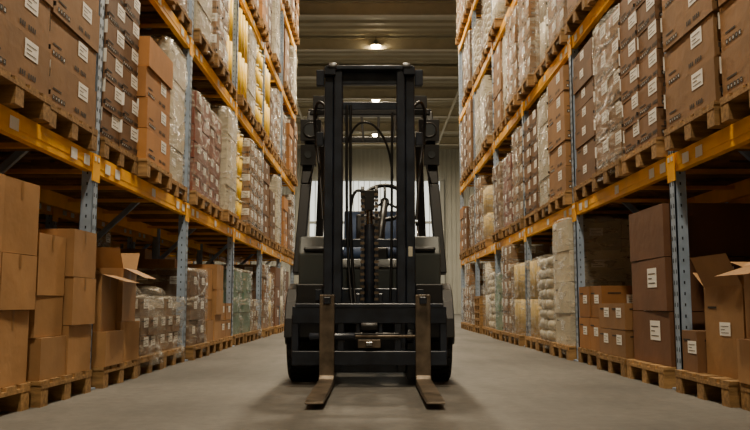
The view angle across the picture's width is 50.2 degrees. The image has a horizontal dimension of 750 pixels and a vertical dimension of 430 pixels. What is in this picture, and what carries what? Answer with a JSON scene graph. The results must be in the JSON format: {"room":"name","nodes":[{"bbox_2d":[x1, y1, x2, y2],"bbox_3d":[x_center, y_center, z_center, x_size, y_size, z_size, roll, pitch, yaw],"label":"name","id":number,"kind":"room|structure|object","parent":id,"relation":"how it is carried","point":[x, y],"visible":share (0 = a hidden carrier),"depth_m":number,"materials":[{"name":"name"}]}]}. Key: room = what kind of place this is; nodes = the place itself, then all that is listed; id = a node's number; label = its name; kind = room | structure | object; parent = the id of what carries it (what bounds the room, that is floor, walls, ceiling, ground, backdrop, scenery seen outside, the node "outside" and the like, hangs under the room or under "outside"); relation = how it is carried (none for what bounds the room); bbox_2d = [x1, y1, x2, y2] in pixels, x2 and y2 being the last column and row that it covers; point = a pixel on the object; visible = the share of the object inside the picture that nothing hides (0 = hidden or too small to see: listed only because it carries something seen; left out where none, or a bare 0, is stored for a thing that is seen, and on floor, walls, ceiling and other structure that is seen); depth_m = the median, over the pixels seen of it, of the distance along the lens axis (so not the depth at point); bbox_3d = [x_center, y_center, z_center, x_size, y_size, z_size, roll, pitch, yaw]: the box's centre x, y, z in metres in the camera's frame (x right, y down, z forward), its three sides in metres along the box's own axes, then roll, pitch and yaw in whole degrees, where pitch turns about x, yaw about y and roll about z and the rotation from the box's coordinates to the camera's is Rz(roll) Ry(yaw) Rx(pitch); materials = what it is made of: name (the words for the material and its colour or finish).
{"room":"warehouse","nodes":[
{"label":"warehouse","id":0,"kind":"room"},
{"bbox_2d":[203,149,502,313],"bbox_3d":[0.000,0.830,44.156,19.000,9.200,0.040,0,-6,0],"label":"wall","id":1,"kind":"structure","parent":0,"point":[366,163],"depth_m":44.41,"materials":[{"name":"metal"}]},
{"bbox_2d":[307,178,444,283],"bbox_3d":[0.000,1.675,43.926,7.600,7.470,0.150,0,-6,0],"label":"door","id":2,"kind":"structure","parent":1,"relation":"in","point":[357,183],"depth_m":44.20,"materials":[{"name":"white metal"}]},
{"bbox_2d":[285,0,463,148],"bbox_3d":[0.000,-6.613,18.336,19.000,0.070,53.000,0,-6,0],"label":"ceiling","id":3,"kind":"structure","parent":0,"point":[308,26],"depth_m":27.65,"materials":[{"name":"brown"}]},
{"bbox_2d":[284,1,464,144],"bbox_3d":[0.000,-6.325,18.209,18.900,0.480,52.990,0,-6,0],"label":"roof beams","id":4,"kind":"structure","parent":3,"relation":"attached to","point":[306,8],"depth_m":25.86,"materials":[{"name":"metal"}]},
{"bbox_2d":[0,314,749,429],"bbox_3d":[0.000,2.596,17.320,19.000,0.200,53.000,0,-6,0],"label":"floor","id":5,"kind":"structure","parent":0,"point":[493,383],"depth_m":4.91,"materials":[{"name":"concrete"}]},
{"bbox_2d":[0,173,39,410],"bbox_3d":[-2.508,0.300,4.098,1.226,1.464,0.836,0,-6,0],"label":"wooden pallet","id":6,"kind":"object","parent":5,"relation":"on","point":[19,199],"visible":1,"depth_m":4.29,"materials":[{"name":"cardboard"}]},
{"bbox_2d":[26,229,96,407],"bbox_3d":[-2.468,0.523,4.938,1.214,1.204,0.818,0,-6,0],"label":"wooden pallet","id":7,"kind":"object","parent":5,"relation":"on","point":[61,321],"visible":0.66,"depth_m":4.87,"materials":[{"name":"cardboard"}]},
{"bbox_2d":[17,178,209,259],"bbox_3d":[-3.837,-2.504,9.872,1.246,8.304,18.887,0,-6,0],"label":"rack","id":8,"kind":"object","parent":5,"relation":"on","point":[104,241],"visible":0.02,"depth_m":10.40,"materials":[{"name":"metal"}]},
{"bbox_2d":[91,247,154,387],"bbox_3d":[-2.455,0.741,5.936,1.479,0.989,1.150,0,-6,0],"label":"wooden pallet","id":9,"kind":"object","parent":5,"relation":"on","point":[115,334],"visible":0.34,"depth_m":5.90,"materials":[{"name":"cardboard"}]},
{"bbox_2d":[38,203,236,264],"bbox_3d":[-3.840,-2.625,9.898,1.150,8.550,19.190,0,-6,0],"label":"rack","id":10,"kind":"object","parent":5,"relation":"on","point":[52,213],"visible":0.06,"depth_m":10.88,"materials":[{"name":"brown metal"}]},
{"bbox_2d":[0,0,296,389],"bbox_3d":[-2.480,-2.625,9.898,1.150,8.550,19.190,0,-6,0],"label":"rack","id":11,"kind":"object","parent":5,"relation":"on","point":[30,134],"visible":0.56,"depth_m":8.21,"materials":[{"name":"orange metal"}]},
{"bbox_2d":[0,0,52,122],"bbox_3d":[-2.463,-1.315,4.278,1.208,1.492,0.823,0,-6,0],"label":"load","id":12,"kind":"object","parent":11,"relation":"on","point":[24,24],"visible":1,"depth_m":4.33,"materials":[{"name":"cardboard"}]},
{"bbox_2d":[0,0,99,150],"bbox_3d":[-2.492,-1.220,5.132,1.208,1.492,0.823,0,-6,0],"label":"load","id":13,"kind":"object","parent":11,"relation":"on","point":[74,27],"visible":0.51,"depth_m":5.08,"materials":[{"name":"cardboard"}]},
{"bbox_2d":[0,0,139,174],"bbox_3d":[-2.515,-1.081,6.139,1.207,1.437,0.829,0,-6,0],"label":"load","id":14,"kind":"object","parent":11,"relation":"on","point":[119,106],"visible":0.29,"depth_m":6.06,"materials":[{"name":"cardboard"}]},
{"bbox_2d":[8,36,172,189],"bbox_3d":[-2.456,-0.862,6.966,1.205,1.182,0.815,0,-6,0],"label":"load","id":15,"kind":"object","parent":11,"relation":"on","point":[155,68],"visible":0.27,"depth_m":6.84,"materials":[{"name":"cardboard"}]},
{"bbox_2d":[51,35,187,201],"bbox_3d":[-2.512,-0.918,7.835,1.219,1.484,0.823,0,-6,0],"label":"load","id":16,"kind":"object","parent":11,"relation":"on","point":[177,95],"visible":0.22,"depth_m":7.82,"materials":[{"name":"plastic"}]},
{"bbox_2d":[97,91,211,212],"bbox_3d":[-2.475,-0.683,8.825,1.205,1.234,0.823,0,-6,0],"label":"load","id":17,"kind":"object","parent":11,"relation":"on","point":[200,111],"visible":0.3,"depth_m":8.71,"materials":[{"name":"cardboard"}]},
{"bbox_2d":[139,0,191,34],"bbox_3d":[-2.512,-2.543,8.009,1.209,1.254,0.820,0,-6,0],"label":"load","id":18,"kind":"object","parent":11,"relation":"on","point":[148,13],"visible":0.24,"depth_m":8.09,"materials":[{"name":"cardboard"}]},
{"bbox_2d":[119,111,222,219],"bbox_3d":[-2.503,-0.589,9.671,1.205,1.234,0.823,0,-6,0],"label":"load","id":19,"kind":"object","parent":11,"relation":"on","point":[213,172],"visible":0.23,"depth_m":9.63,"materials":[{"name":"cardboard"}]},
{"bbox_2d":[141,0,214,63],"bbox_3d":[-2.473,-2.547,9.027,1.219,1.484,0.823,0,-6,0],"label":"load","id":20,"kind":"object","parent":11,"relation":"on","point":[203,12],"visible":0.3,"depth_m":8.90,"materials":[{"name":"plastic"}]},
{"bbox_2d":[138,106,238,226],"bbox_3d":[-2.447,-0.620,10.536,1.219,1.484,0.823,0,-6,0],"label":"load","id":21,"kind":"object","parent":11,"relation":"on","point":[228,169],"visible":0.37,"depth_m":10.31,"materials":[{"name":"cardboard"}]},
{"bbox_2d":[161,130,246,232],"bbox_3d":[-2.509,-0.494,11.537,1.205,1.454,0.815,0,-6,0],"label":"wooden pallet","id":22,"kind":"object","parent":11,"relation":"on","point":[238,203],"visible":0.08,"depth_m":11.60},
{"bbox_2d":[192,0,229,83],"bbox_3d":[-2.448,-2.438,9.877,1.211,1.454,0.821,0,-6,0],"label":"load","id":23,"kind":"object","parent":11,"relation":"on","point":[218,38],"visible":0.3,"depth_m":9.77,"materials":[{"name":"cardboard"}]},
{"bbox_2d":[192,0,236,100],"bbox_3d":[-2.503,-2.334,10.725,1.205,1.434,0.815,0,-6,0],"label":"wooden pallet","id":24,"kind":"object","parent":11,"relation":"on","point":[200,88],"visible":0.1,"depth_m":10.89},
{"bbox_2d":[188,138,257,237],"bbox_3d":[-2.458,-0.400,12.390,1.211,1.454,0.821,0,-6,0],"label":"load","id":25,"kind":"object","parent":11,"relation":"on","point":[249,167],"visible":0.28,"depth_m":12.09,"materials":[{"name":"cardboard"}]},
{"bbox_2d":[199,8,251,117],"bbox_3d":[-2.462,-2.223,11.729,1.205,1.434,0.815,0,-6,0],"label":"wooden pallet","id":26,"kind":"object","parent":11,"relation":"on","point":[244,106],"visible":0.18,"depth_m":11.63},
{"bbox_2d":[195,149,264,241],"bbox_3d":[-2.471,-0.306,13.236,1.211,1.454,0.821,0,-6,0],"label":"load","id":27,"kind":"object","parent":11,"relation":"on","point":[260,176],"visible":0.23,"depth_m":13.20,"materials":[{"name":"cardboard"}]},
{"bbox_2d":[206,160,269,245],"bbox_3d":[-2.513,-0.205,14.241,1.205,1.472,0.815,0,-6,0],"label":"wooden pallet","id":28,"kind":"object","parent":11,"relation":"on","point":[266,172],"visible":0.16,"depth_m":14.24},
{"bbox_2d":[218,189,275,249],"bbox_3d":[-2.507,0.093,15.073,1.205,1.062,0.815,0,-6,0],"label":"wooden pallet","id":29,"kind":"object","parent":11,"relation":"on","point":[271,223],"visible":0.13,"depth_m":15.00,"materials":[{"name":"cardboard"}]},
{"bbox_2d":[237,26,257,129],"bbox_3d":[-2.493,-2.154,12.586,1.219,1.484,0.823,0,-6,0],"label":"load","id":30,"kind":"object","parent":11,"relation":"on","point":[251,50],"visible":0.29,"depth_m":12.51,"materials":[{"name":"plastic"}]},
{"bbox_2d":[237,44,266,140],"bbox_3d":[-2.468,-2.046,13.428,1.205,1.454,0.815,0,-6,0],"label":"wooden pallet","id":31,"kind":"object","parent":11,"relation":"on","point":[261,132],"visible":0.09,"depth_m":13.37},
{"bbox_2d":[226,175,281,251],"bbox_3d":[-2.487,-0.022,15.946,1.219,1.484,0.823,0,-6,0],"label":"load","id":32,"kind":"object","parent":11,"relation":"on","point":[275,182],"visible":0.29,"depth_m":15.78,"materials":[{"name":"cardboard"}]},
{"bbox_2d":[243,65,272,151],"bbox_3d":[-2.479,-1.925,14.431,1.205,1.434,0.815,0,-6,0],"label":"wooden pallet","id":33,"kind":"object","parent":11,"relation":"on","point":[268,143],"visible":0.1,"depth_m":14.41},
{"bbox_2d":[247,0,268,41],"bbox_3d":[-2.443,-3.640,13.601,1.205,1.182,0.815,0,-6,0],"label":"wooden pallet","id":34,"kind":"object","parent":11,"relation":"on","point":[263,4],"visible":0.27,"depth_m":13.49,"materials":[{"name":"cardboard"}]},
{"bbox_2d":[235,196,287,254],"bbox_3d":[-2.476,0.239,16.937,1.205,1.182,0.815,0,-6,0],"label":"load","id":35,"kind":"object","parent":11,"relation":"on","point":[284,210],"visible":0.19,"depth_m":16.75,"materials":[{"name":"cardboard"}]},
{"bbox_2d":[255,0,272,59],"bbox_3d":[-2.515,-3.635,14.627,1.205,1.397,0.815,0,-6,0],"label":"wooden pallet","id":36,"kind":"object","parent":11,"relation":"on","point":[268,44],"visible":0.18,"depth_m":14.71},
{"bbox_2d":[254,87,276,159],"bbox_3d":[-2.520,-1.742,15.272,1.209,1.254,0.820,0,-6,0],"label":"load","id":37,"kind":"object","parent":11,"relation":"on","point":[272,98],"visible":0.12,"depth_m":15.24,"materials":[{"name":"plastic"}]},
{"bbox_2d":[243,208,291,257],"bbox_3d":[-2.477,0.392,17.772,1.205,1.062,0.815,0,-6,0],"label":"load","id":38,"kind":"object","parent":11,"relation":"on","point":[289,231],"visible":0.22,"depth_m":17.75,"materials":[{"name":"cardboard"}]},
{"bbox_2d":[249,194,294,259],"bbox_3d":[-2.483,0.291,18.644,1.211,1.454,0.821,0,-6,0],"label":"load","id":39,"kind":"object","parent":11,"relation":"on","point":[289,198],"visible":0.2,"depth_m":18.53,"materials":[{"name":"cardboard"}]},
{"bbox_2d":[265,0,281,72],"bbox_3d":[-2.446,-3.586,15.473,1.219,1.484,0.823,0,-6,0],"label":"load","id":40,"kind":"object","parent":11,"relation":"on","point":[275,47],"visible":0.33,"depth_m":15.31,"materials":[{"name":"cardboard"}]},
{"bbox_2d":[265,88,281,166],"bbox_3d":[-2.512,-1.747,16.135,1.211,1.454,0.821,0,-6,0],"label":"load","id":41,"kind":"object","parent":11,"relation":"on","point":[277,138],"visible":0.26,"depth_m":16.00,"materials":[{"name":"plastic"}]},
{"bbox_2d":[270,28,289,96],"bbox_3d":[-2.473,-3.290,17.323,1.205,1.302,0.815,0,-6,0],"label":"wooden pallet","id":42,"kind":"object","parent":11,"relation":"on","point":[273,85],"visible":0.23,"depth_m":17.05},
{"bbox_2d":[270,123,293,180],"bbox_3d":[-2.466,-1.408,17.970,1.205,1.182,0.815,0,-6,0],"label":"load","id":43,"kind":"object","parent":11,"relation":"on","point":[289,130],"visible":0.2,"depth_m":17.64,"materials":[{"name":"cardboard"}]},
{"bbox_2d":[282,119,297,186],"bbox_3d":[-2.449,-1.458,18.838,1.205,1.472,0.815,0,-6,0],"label":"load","id":44,"kind":"object","parent":11,"relation":"on","point":[292,122],"visible":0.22,"depth_m":18.68,"materials":[{"name":"cardboard"}]},
{"bbox_2d":[283,47,297,114],"bbox_3d":[-2.466,-3.193,19.027,1.219,1.484,0.823,0,-6,0],"label":"load","id":45,"kind":"object","parent":11,"relation":"on","point":[292,52],"visible":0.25,"depth_m":18.91,"materials":[{"name":"plastic"}]},
{"bbox_2d":[135,287,163,375],"bbox_3d":[-2.475,0.956,6.768,1.229,0.746,0.884,0,-6,0],"label":"load","id":46,"kind":"object","parent":5,"relation":"on","point":[149,360],"visible":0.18,"depth_m":6.79,"materials":[{"name":"cardboard"}]},
{"bbox_2d":[136,286,185,367],"bbox_3d":[-2.486,1.050,7.620,1.229,0.746,0.884,0,-6,0],"label":"load","id":47,"kind":"object","parent":5,"relation":"on","point":[167,336],"visible":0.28,"depth_m":7.53,"materials":[{"name":"cardboard"}]},
{"bbox_2d":[120,249,222,354],"bbox_3d":[-2.482,1.026,9.494,1.214,1.204,0.818,0,-6,0],"label":"wooden pallet","id":48,"kind":"object","parent":5,"relation":"on","point":[214,279],"visible":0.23,"depth_m":9.38,"materials":[{"name":"cardboard"}]},
{"bbox_2d":[136,268,209,359],"bbox_3d":[-2.460,1.061,8.628,1.216,0.944,0.830,0,-6,0],"label":"load","id":49,"kind":"object","parent":5,"relation":"on","point":[196,346],"visible":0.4,"depth_m":8.33,"materials":[{"name":"cardboard"}]},
{"bbox_2d":[220,303,232,349],"bbox_3d":[-2.503,1.320,10.323,1.205,0.802,0.815,0,-6,0],"label":"wooden pallet","id":50,"kind":"object","parent":5,"relation":"on","point":[227,339],"visible":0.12,"depth_m":10.34,"materials":[{"name":"cardboard"}]},
{"bbox_2d":[223,268,243,345],"bbox_3d":[-2.512,1.295,11.341,1.205,1.074,0.834,0,-6,0],"label":"load","id":51,"kind":"object","parent":5,"relation":"on","point":[238,337],"visible":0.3,"depth_m":11.35,"materials":[{"name":"plastic"}]},
{"bbox_2d":[235,270,254,342],"bbox_3d":[-2.491,1.389,12.188,1.205,1.074,0.834,0,-6,0],"label":"load","id":52,"kind":"object","parent":5,"relation":"on","point":[246,278],"visible":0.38,"depth_m":12.08,"materials":[{"name":"plastic"}]},
{"bbox_2d":[222,265,270,337],"bbox_3d":[-2.479,1.505,14.059,1.209,1.254,0.820,0,-6,0],"label":"load","id":53,"kind":"object","parent":5,"relation":"on","point":[266,331],"visible":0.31,"depth_m":13.76,"materials":[{"name":"cardboard"}]},
{"bbox_2d":[250,298,261,339],"bbox_3d":[-2.487,1.646,13.019,1.229,0.746,0.884,0,-6,0],"label":"load","id":54,"kind":"object","parent":5,"relation":"on","point":[254,313],"visible":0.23,"depth_m":12.94,"materials":[{"name":"plastic"}]},
{"bbox_2d":[266,272,274,334],"bbox_3d":[-2.512,1.653,14.900,1.216,1.144,0.829,0,-6,0],"label":"load","id":55,"kind":"object","parent":5,"relation":"on","point":[270,275],"visible":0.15,"depth_m":15.09,"materials":[{"name":"plastic"}]},
{"bbox_2d":[268,267,281,333],"bbox_3d":[-2.470,1.678,15.758,1.205,1.282,0.815,0,-6,0],"label":"wooden pallet","id":56,"kind":"object","parent":5,"relation":"on","point":[275,271],"visible":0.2,"depth_m":15.45,"materials":[{"name":"cardboard"}]},
{"bbox_2d":[284,63,454,403],"bbox_3d":[-0.040,0.108,6.331,1.280,2.335,3.690,0,-6,0],"label":"forklift","id":57,"kind":"object","parent":5,"relation":"on","point":[378,303],"visible":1,"depth_m":5.81,"materials":[{"name":"black paint"}]},
{"bbox_2d":[464,263,485,329],"bbox_3d":[2.601,1.797,17.621,1.211,1.454,0.821,0,-6,0],"label":"load","id":58,"kind":"object","parent":5,"relation":"on","point":[470,268],"visible":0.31,"depth_m":17.34,"materials":[{"name":"plastic"}]},
{"bbox_2d":[468,286,485,331],"bbox_3d":[2.595,1.957,16.744,1.216,0.944,0.830,0,-6,0],"label":"load","id":59,"kind":"object","parent":5,"relation":"on","point":[471,327],"visible":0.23,"depth_m":16.60,"materials":[{"name":"cardboard"}]},
{"bbox_2d":[474,296,485,333],"bbox_3d":[2.606,1.957,15.721,1.205,0.720,0.815,0,-6,0],"label":"pallets","id":60,"kind":"object","parent":5,"relation":"on","point":[480,308],"visible":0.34,"depth_m":15.36,"materials":[{"name":"wood"}]},
{"bbox_2d":[482,262,502,334],"bbox_3d":[2.636,1.553,14.905,1.215,1.344,0.845,0,-6,0],"label":"load","id":61,"kind":"object","parent":5,"relation":"on","point":[489,267],"visible":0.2,"depth_m":14.93,"materials":[{"name":"plastic"}]},
{"bbox_2d":[487,271,501,336],"bbox_3d":[2.619,1.560,14.054,1.244,1.144,0.884,0,-6,0],"label":"load","id":62,"kind":"object","parent":5,"relation":"on","point":[491,283],"visible":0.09,"depth_m":14.05,"materials":[{"name":"plastic"}]},
{"bbox_2d":[492,272,503,339],"bbox_3d":[2.563,1.483,13.041,1.205,1.074,0.834,0,-6,0],"label":"load","id":63,"kind":"object","parent":5,"relation":"on","point":[496,334],"visible":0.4,"depth_m":13.03,"materials":[{"name":"plastic"}]},
{"bbox_2d":[509,263,525,345],"bbox_3d":[2.567,1.261,11.348,1.216,1.144,0.829,0,-6,0],"label":"load","id":64,"kind":"object","parent":5,"relation":"on","point":[517,338],"visible":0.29,"depth_m":11.27,"materials":[{"name":"cardboard"}]},
{"bbox_2d":[501,244,553,342],"bbox_3d":[2.572,1.201,12.216,1.211,1.454,0.821,0,-6,0],"label":"load","id":65,"kind":"object","parent":5,"relation":"on","point":[514,254],"visible":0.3,"depth_m":11.93,"materials":[{"name":"cardboard"}]},
{"bbox_2d":[525,259,542,349],"bbox_3d":[2.601,1.150,10.341,1.216,1.144,0.829,0,-6,0],"label":"load","id":66,"kind":"object","parent":5,"relation":"on","point":[530,341],"visible":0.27,"depth_m":10.33,"materials":[{"name":"cardboard"}]},
{"bbox_2d":[537,255,555,354],"bbox_3d":[2.593,1.057,9.502,1.244,1.144,0.884,0,-6,0],"label":"load","id":67,"kind":"object","parent":5,"relation":"on","point":[548,315],"visible":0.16,"depth_m":9.40,"materials":[{"name":"fabric"}]},
{"bbox_2d":[551,216,631,359],"bbox_3d":[2.580,0.794,8.664,1.219,1.484,0.823,0,-6,0],"label":"load","id":68,"kind":"object","parent":5,"relation":"on","point":[607,262],"visible":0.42,"depth_m":8.35,"materials":[{"name":"plastic"}]},
{"bbox_2d":[458,0,749,389],"bbox_3d":[2.600,-2.625,9.898,1.150,8.550,19.190,0,-6,0],"label":"rack","id":69,"kind":"object","parent":5,"relation":"on","point":[674,167],"visible":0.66,"depth_m":7.75,"materials":[{"name":"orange metal"}]},
{"bbox_2d":[464,31,479,96],"bbox_3d":[2.569,-3.266,17.325,1.209,1.254,0.820,0,-6,0],"label":"load","id":70,"kind":"object","parent":69,"relation":"on","point":[468,43],"visible":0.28,"depth_m":17.20,"materials":[{"name":"plastic"}]},
{"bbox_2d":[462,113,492,180],"bbox_3d":[2.590,-1.514,17.982,1.205,1.397,0.815,0,-6,0],"label":"load","id":71,"kind":"object","parent":69,"relation":"on","point":[464,127],"visible":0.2,"depth_m":17.93},
{"bbox_2d":[466,99,492,174],"bbox_3d":[2.593,-1.655,17.145,1.208,1.492,0.823,0,-6,0],"label":"load","id":72,"kind":"object","parent":69,"relation":"on","point":[469,123],"visible":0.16,"depth_m":17.00},
{"bbox_2d":[472,19,491,84],"bbox_3d":[2.619,-3.322,16.309,1.244,1.144,0.884,0,-6,0],"label":"load","id":73,"kind":"object","parent":69,"relation":"on","point":[477,31],"visible":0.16,"depth_m":16.08,"materials":[{"name":"plastic"}]},
{"bbox_2d":[462,207,502,257],"bbox_3d":[2.578,0.392,17.777,1.205,1.062,0.815,0,-6,0],"label":"load","id":74,"kind":"object","parent":69,"relation":"on","point":[466,212],"visible":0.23,"depth_m":17.52},
{"bbox_2d":[468,194,500,254],"bbox_3d":[2.617,0.203,16.942,1.209,1.254,0.820,0,-6,0],"label":"load","id":75,"kind":"object","parent":69,"relation":"on","point":[471,199],"visible":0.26,"depth_m":16.94,"materials":[{"name":"plastic"}]},
{"bbox_2d":[474,88,505,166],"bbox_3d":[2.630,-1.762,16.136,1.219,1.484,0.823,0,-6,0],"label":"load","id":76,"kind":"object","parent":69,"relation":"on","point":[478,135],"visible":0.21,"depth_m":16.04,"materials":[{"name":"plastic"}]},
{"bbox_2d":[482,0,502,59],"bbox_3d":[2.596,-3.509,14.618,1.244,1.144,0.884,0,-6,0],"label":"load","id":77,"kind":"object","parent":69,"relation":"on","point":[487,14],"visible":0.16,"depth_m":14.51,"materials":[{"name":"plastic"}]},
{"bbox_2d":[479,75,512,159],"bbox_3d":[2.625,-1.855,15.291,1.219,1.484,0.823,0,-6,0],"label":"load","id":78,"kind":"object","parent":69,"relation":"on","point":[486,85],"visible":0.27,"depth_m":15.22,"materials":[{"name":"cardboard"}]},
{"bbox_2d":[481,92,513,151],"bbox_3d":[2.563,-1.681,14.407,1.216,0.944,0.830,0,-6,0],"label":"load","id":79,"kind":"object","parent":69,"relation":"on","point":[486,144],"visible":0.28,"depth_m":14.29,"materials":[{"name":"cardboard"}]},
{"bbox_2d":[474,175,523,251],"bbox_3d":[2.614,-0.008,15.940,1.211,1.454,0.821,0,-6,0],"label":"load","id":80,"kind":"object","parent":69,"relation":"on","point":[483,181],"visible":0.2,"depth_m":15.67,"materials":[{"name":"plastic"}]},
{"bbox_2d":[488,0,517,41],"bbox_3d":[2.566,-3.720,13.618,1.215,1.344,0.845,0,-6,0],"label":"load","id":81,"kind":"object","parent":69,"relation":"on","point":[499,10],"visible":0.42,"depth_m":13.29,"materials":[{"name":"cardboard"}]},
{"bbox_2d":[492,41,521,140],"bbox_3d":[2.630,-2.065,13.430,1.208,1.492,0.823,0,-6,0],"label":"load","id":82,"kind":"object","parent":69,"relation":"on","point":[498,105],"visible":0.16,"depth_m":13.31},
{"bbox_2d":[501,33,521,129],"bbox_3d":[2.634,-2.154,12.582,1.219,1.484,0.823,0,-6,0],"label":"load","id":83,"kind":"object","parent":69,"relation":"on","point":[504,122],"visible":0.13,"depth_m":12.79,"materials":[{"name":"plastic"}]},
{"bbox_2d":[480,185,550,249],"bbox_3d":[2.619,0.052,15.072,1.216,1.144,0.829,0,-6,0],"label":"load","id":84,"kind":"object","parent":69,"relation":"on","point":[488,209],"visible":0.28,"depth_m":14.77},
{"bbox_2d":[492,162,552,241],"bbox_3d":[2.580,-0.207,13.225,1.209,1.254,0.820,0,-6,0],"label":"load","id":85,"kind":"object","parent":69,"relation":"on","point":[498,201],"visible":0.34,"depth_m":13.12,"materials":[{"name":"plastic"}]},
{"bbox_2d":[505,5,542,117],"bbox_3d":[2.558,-2.233,11.730,1.211,1.454,0.821,0,-6,0],"label":"load","id":86,"kind":"object","parent":69,"relation":"on","point":[512,27],"visible":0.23,"depth_m":11.61,"materials":[{"name":"cardboard"}]},
{"bbox_2d":[501,153,552,237],"bbox_3d":[2.611,-0.291,12.377,1.205,1.234,0.823,0,-6,0],"label":"load","id":87,"kind":"object","parent":69,"relation":"on","point":[507,163],"visible":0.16,"depth_m":12.30,"materials":[{"name":"cardboard"}]},
{"bbox_2d":[511,128,552,232],"bbox_3d":[2.617,-0.493,11.541,1.211,1.454,0.821,0,-6,0],"label":"load","id":88,"kind":"object","parent":69,"relation":"on","point":[517,225],"visible":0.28,"depth_m":11.52,"materials":[{"name":"cardboard"}]},
{"bbox_2d":[517,0,547,100],"bbox_3d":[2.559,-2.344,10.728,1.211,1.454,0.821,0,-6,0],"label":"load","id":89,"kind":"object","parent":69,"relation":"on","point":[529,48],"visible":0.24,"depth_m":10.50,"materials":[{"name":"plastic"}]},
{"bbox_2d":[534,0,568,83],"bbox_3d":[2.624,-2.383,9.869,1.215,1.344,0.845,0,-6,0],"label":"load","id":90,"kind":"object","parent":69,"relation":"on","point":[542,68],"visible":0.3,"depth_m":10.02,"materials":[{"name":"plastic"}]},
{"bbox_2d":[523,110,620,226],"bbox_3d":[2.623,-0.596,10.534,1.207,1.437,0.829,0,-6,0],"label":"load","id":91,"kind":"object","parent":69,"relation":"on","point":[530,140],"visible":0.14,"depth_m":10.48,"materials":[{"name":"cardboard"}]},
{"bbox_2d":[545,0,598,63],"bbox_3d":[2.591,-2.531,9.029,1.211,1.454,0.821,0,-6,0],"label":"load","id":92,"kind":"object","parent":69,"relation":"on","point":[557,9],"visible":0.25,"depth_m":8.94,"materials":[{"name":"plastic"}]},
{"bbox_2d":[536,93,640,219],"bbox_3d":[2.611,-0.713,9.688,1.219,1.484,0.823,0,-6,0],"label":"load","id":93,"kind":"object","parent":69,"relation":"on","point":[542,212],"visible":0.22,"depth_m":9.73,"materials":[{"name":"plastic"}]},
{"bbox_2d":[564,0,617,34],"bbox_3d":[2.579,-2.567,8.015,1.205,1.302,0.815,0,-6,0],"label":"wooden pallet","id":94,"kind":"object","parent":69,"relation":"on","point":[577,10],"visible":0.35,"depth_m":7.98,"materials":[{"name":"wood"}]},
{"bbox_2d":[547,65,669,212],"bbox_3d":[2.584,-0.811,8.838,1.208,1.492,0.823,0,-6,0],"label":"load","id":95,"kind":"object","parent":69,"relation":"on","point":[558,112],"visible":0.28,"depth_m":8.71,"materials":[{"name":"cardboard"}]},
{"bbox_2d":[573,37,711,201],"bbox_3d":[2.623,-0.912,7.832,1.205,1.472,0.815,0,-6,0],"label":"load","id":96,"kind":"object","parent":69,"relation":"on","point":[583,79],"visible":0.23,"depth_m":7.76,"materials":[{"name":"cardboard"}]},
{"bbox_2d":[592,7,749,189],"bbox_3d":[2.582,-0.997,6.978,1.211,1.454,0.821,0,-6,0],"label":"load","id":97,"kind":"object","parent":69,"relation":"on","point":[608,121],"visible":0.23,"depth_m":6.92,"materials":[{"name":"plastic"}]},
{"bbox_2d":[618,0,749,174],"bbox_3d":[2.592,-1.082,6.133,1.207,1.437,0.829,0,-6,0],"label":"load","id":98,"kind":"object","parent":69,"relation":"on","point":[640,36],"visible":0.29,"depth_m":6.04,"materials":[{"name":"cardboard"}]},
{"bbox_2d":[660,0,749,150],"bbox_3d":[2.572,-1.221,5.128,1.208,1.492,0.823,0,-6,0],"label":"load","id":99,"kind":"object","parent":69,"relation":"on","point":[691,33],"visible":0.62,"depth_m":5.04,"materials":[{"name":"cardboard"}]},
{"bbox_2d":[715,0,749,122],"bbox_3d":[2.589,-1.314,4.282,1.208,1.492,0.823,0,-6,0],"label":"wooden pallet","id":100,"kind":"object","parent":69,"relation":"on","point":[734,15],"visible":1,"depth_m":4.50,"materials":[{"name":"cardboard"}]},
{"bbox_2d":[578,286,632,364],"bbox_3d":[2.629,1.051,7.619,1.205,0.742,0.815,0,-6,0],"label":"load","id":101,"kind":"object","parent":5,"relation":"on","point":[590,297],"visible":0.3,"depth_m":7.53,"materials":[{"name":"cardboard"}]},
{"bbox_2d":[596,303,647,376],"bbox_3d":[2.575,0.927,6.767,1.205,0.802,0.815,0,-6,0],"label":"load","id":102,"kind":"object","parent":5,"relation":"on","point":[616,333],"visible":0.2,"depth_m":6.64,"materials":[{"name":"cardboard"}]},
{"bbox_2d":[626,203,749,388],"bbox_3d":[2.578,0.595,5.942,1.205,1.282,0.815,0,-6,0],"label":"load","id":103,"kind":"object","parent":5,"relation":"on","point":[713,228],"visible":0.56,"depth_m":5.63,"materials":[{"name":"cardboard"}]},
{"bbox_2d":[675,253,746,407],"bbox_3d":[2.584,0.684,4.859,1.205,0.867,0.938,0,-6,0],"label":"load","id":104,"kind":"object","parent":5,"relation":"on","point":[710,363],"visible":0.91,"depth_m":4.84,"materials":[{"name":"cardboard"}]},
{"bbox_2d":[717,262,749,410],"bbox_3d":[2.618,0.536,4.073,1.479,0.989,1.150,0,-6,0],"label":"load","id":105,"kind":"object","parent":5,"relation":"on","point":[743,345],"visible":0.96,"depth_m":4.40,"materials":[{"name":"cardboard"}]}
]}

